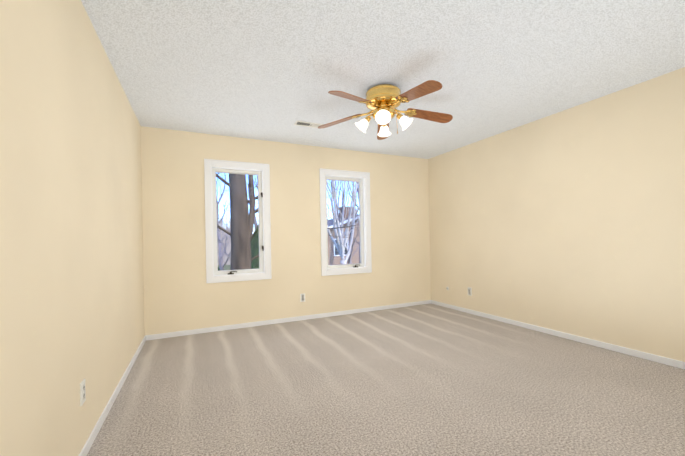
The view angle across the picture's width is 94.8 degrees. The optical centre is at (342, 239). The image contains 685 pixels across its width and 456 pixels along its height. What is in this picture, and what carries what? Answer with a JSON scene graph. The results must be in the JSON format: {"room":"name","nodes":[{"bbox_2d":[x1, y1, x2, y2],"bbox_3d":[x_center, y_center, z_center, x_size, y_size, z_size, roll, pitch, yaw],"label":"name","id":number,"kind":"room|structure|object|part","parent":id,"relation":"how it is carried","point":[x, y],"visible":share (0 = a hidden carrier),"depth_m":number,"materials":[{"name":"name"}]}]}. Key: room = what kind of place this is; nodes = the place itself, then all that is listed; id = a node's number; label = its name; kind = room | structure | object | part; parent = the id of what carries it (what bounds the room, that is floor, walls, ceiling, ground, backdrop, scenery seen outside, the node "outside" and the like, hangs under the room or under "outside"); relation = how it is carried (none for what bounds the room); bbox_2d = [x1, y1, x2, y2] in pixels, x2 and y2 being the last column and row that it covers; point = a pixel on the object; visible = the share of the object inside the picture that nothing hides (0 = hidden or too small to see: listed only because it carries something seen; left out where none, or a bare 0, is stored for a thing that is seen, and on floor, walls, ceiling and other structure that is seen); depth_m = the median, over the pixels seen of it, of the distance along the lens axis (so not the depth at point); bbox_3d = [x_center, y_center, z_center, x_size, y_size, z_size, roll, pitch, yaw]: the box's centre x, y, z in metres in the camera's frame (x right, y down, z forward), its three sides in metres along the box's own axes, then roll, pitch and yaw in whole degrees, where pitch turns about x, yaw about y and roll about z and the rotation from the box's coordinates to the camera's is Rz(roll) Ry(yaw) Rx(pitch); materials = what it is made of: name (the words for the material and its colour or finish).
{"room":"empty bedroom","nodes":[
{"label":"empty bedroom","id":0,"kind":"room"},
{"bbox_2d":[0,0,144,455],"bbox_3d":[-1.292,-0.089,1.295,0.150,2.440,5.272,-1,0,-25],"label":"wall","id":1,"kind":"structure","parent":0,"point":[71,278],"depth_m":1.43,"materials":[{"name":"paint"}]},
{"bbox_2d":[80,379,85,406],"bbox_3d":[-1.346,0.793,1.633,0.008,0.115,0.070,-1,0,-25],"label":"outlet","id":2,"kind":"object","parent":1,"relation":"attached to","point":[82,393],"visible":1,"depth_m":1.62,"materials":[{"name":"white plastic"}]},
{"bbox_2d":[78,335,146,455],"bbox_3d":[-1.193,1.100,1.329,0.016,0.060,4.972,-1,0,-25],"label":"baseboard","id":3,"kind":"structure","parent":1,"relation":"attached to","point":[85,449],"depth_m":2.05,"materials":[{"name":"white wood"}]},
{"bbox_2d":[141,126,430,334],"bbox_3d":[-0.431,-0.101,4.520,4.133,2.440,0.150,-1,0,-25],"label":"wall","id":4,"kind":"structure","parent":0,"point":[180,294],"depth_m":4.24,"materials":[{"name":"paint"}]},
{"bbox_2d":[204,159,271,282],"bbox_3d":[-1.354,-0.228,4.090,0.794,1.522,0.194,-1,0,-25],"label":"window","id":5,"kind":"structure","parent":4,"relation":"in","point":[209,165],"depth_m":4.04,"materials":[{"name":"white wood"}]},
{"bbox_3d":[-1.356,-0.228,4.094,0.616,1.344,0.045,-1,0,-25],"label":"window sash","id":6,"kind":"part","parent":5,"relation":"part of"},
{"bbox_3d":[-1.356,-0.228,4.093,0.540,1.268,0.006,-1,0,-25],"label":"glass","id":7,"kind":"part","parent":5,"relation":"part of","materials":[{"name":"clear glass"}]},
{"bbox_2d":[228,192,263,274],"bbox_3d":[-1.259,-0.089,4.087,0.451,1.061,0.038,-1,0,-25],"label":"hardware piece","id":8,"kind":"object","parent":5,"relation":"attached to","point":[262,246],"visible":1,"depth_m":4.17,"materials":[{"name":"brown metal"}]},
{"bbox_2d":[147,300,430,339],"bbox_3d":[-0.371,1.088,4.447,4.080,0.060,0.012,-1,0,-25],"label":"baseboard","id":9,"kind":"structure","parent":4,"relation":"attached to","point":[275,321],"depth_m":4.20,"materials":[{"name":"white wood"}]},
{"bbox_2d":[300,293,304,301],"bbox_3d":[-0.551,0.811,4.368,0.070,0.115,0.008,-1,0,-25],"label":"outlet","id":10,"kind":"object","parent":4,"relation":"attached to","point":[302,297],"visible":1,"depth_m":4.36,"materials":[{"name":"white plastic"}]},
{"bbox_2d":[319,168,371,275],"bbox_3d":[0.022,-0.250,4.730,0.819,1.530,0.194,-1,0,-25],"label":"window","id":11,"kind":"structure","parent":4,"relation":"in","point":[365,178],"depth_m":4.72,"materials":[{"name":"white wood"}]},
{"bbox_3d":[0.020,-0.250,4.734,0.565,1.276,0.006,-1,0,-25],"label":"glass","id":12,"kind":"part","parent":11,"relation":"part of","materials":[{"name":"clear glass"}]},
{"bbox_3d":[0.020,-0.250,4.734,0.641,1.352,0.045,-1,0,-25],"label":"window sash","id":13,"kind":"part","parent":11,"relation":"part of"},
{"bbox_2d":[81,0,684,158],"bbox_3d":[0.625,-1.394,2.200,4.433,0.100,5.272,-1,0,-25],"label":"ceiling","id":14,"kind":"structure","parent":0,"point":[272,70],"depth_m":2.35,"materials":[{"name":"white paint"}]},
{"bbox_2d":[294,120,323,128],"bbox_3d":[-0.372,-1.318,3.631,0.360,0.012,0.130,-1,0,-25],"label":"ceiling vent","id":15,"kind":"object","parent":14,"relation":"in","point":[307,124],"visible":0.85,"depth_m":3.62,"materials":[{"name":"white metal"}]},
{"bbox_2d":[318,80,452,139],"bbox_3d":[0.399,-1.137,2.794,1.276,0.404,1.245,-1,0,-25],"label":"ceiling fan","id":16,"kind":"object","parent":14,"relation":"hanging from","point":[382,102],"visible":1,"depth_m":2.73,"materials":[{"name":"brown wood"}]},
{"bbox_2d":[87,304,684,455],"bbox_3d":[0.674,1.145,2.197,4.433,0.100,5.272,-1,0,-25],"label":"floor","id":17,"kind":"structure","parent":0,"point":[428,380],"depth_m":2.23,"materials":[{"name":"carpet"}]},
{"bbox_2d":[428,67,684,361],"bbox_3d":[2.591,-0.161,3.102,0.150,2.440,5.272,-1,0,-25],"label":"wall","id":18,"kind":"structure","parent":0,"point":[571,220],"depth_m":3.24,"materials":[{"name":"paint"}]},
{"bbox_2d":[468,287,471,295],"bbox_3d":[1.842,0.756,4.561,0.008,0.115,0.070,-1,0,-25],"label":"outlet","id":19,"kind":"object","parent":18,"relation":"attached to","point":[469,291],"visible":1,"depth_m":4.55,"materials":[{"name":"white plastic"}]},
{"bbox_2d":[431,300,684,368],"bbox_3d":[2.538,1.031,3.065,0.016,0.060,4.972,-1,0,-25],"label":"baseboard","id":20,"kind":"structure","parent":18,"relation":"attached to","point":[600,344],"depth_m":3.25,"materials":[{"name":"white wood"}]},
{"label":"outside","id":21,"kind":"structure","parent":0,"visible":0},
{"bbox_3d":[-26.397,4.785,67.464,170.000,0.200,135.378,-1,0,-25],"label":"ground","id":22,"kind":"structure","parent":21,"visible":0},
{"bbox_2d":[218,226,258,270],"bbox_3d":[-3.426,1.496,13.865,6.716,5.501,4.948,-1,0,-25],"label":"bush","id":23,"kind":"object","parent":22,"relation":"on","point":[254,244],"depth_m":12.05,"materials":[{"name":"green plant"}]},
{"bbox_2d":[217,216,332,264],"bbox_3d":[-16.883,-6.508,58.424,200.000,22.000,0.001,-1,0,-25],"label":"building","id":24,"kind":"structure","parent":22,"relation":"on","point":[228,246],"depth_m":56.46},
{"bbox_2d":[216,173,359,269],"bbox_3d":[-2.859,-4.033,8.222,10.276,16.426,8.306,-1,0,-25],"label":"tree","id":25,"kind":"object","parent":22,"relation":"on","point":[241,262],"depth_m":8.03,"materials":[{"name":"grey plant"}]},
{"bbox_2d":[217,173,359,269],"bbox_3d":[-4.869,-2.181,21.120,22.739,12.817,16.857,-1,0,-25],"label":"tree","id":26,"kind":"object","parent":22,"relation":"on","point":[220,260],"depth_m":21.74,"materials":[{"name":"grey plant"}]},
{"bbox_2d":[327,180,358,264],"bbox_3d":[-0.028,-0.951,12.324,3.776,10.155,3.713,-1,0,-25],"label":"tree","id":27,"kind":"object","parent":22,"relation":"on","point":[346,233],"depth_m":12.11,"materials":[{"name":"grey plant"}]},
{"bbox_2d":[327,206,359,264],"bbox_3d":[-0.403,0.796,28.517,10.500,6.700,10.900,-1,0,-25],"label":"house","id":28,"kind":"structure","parent":22,"relation":"on","point":[332,245],"depth_m":23.31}
]}

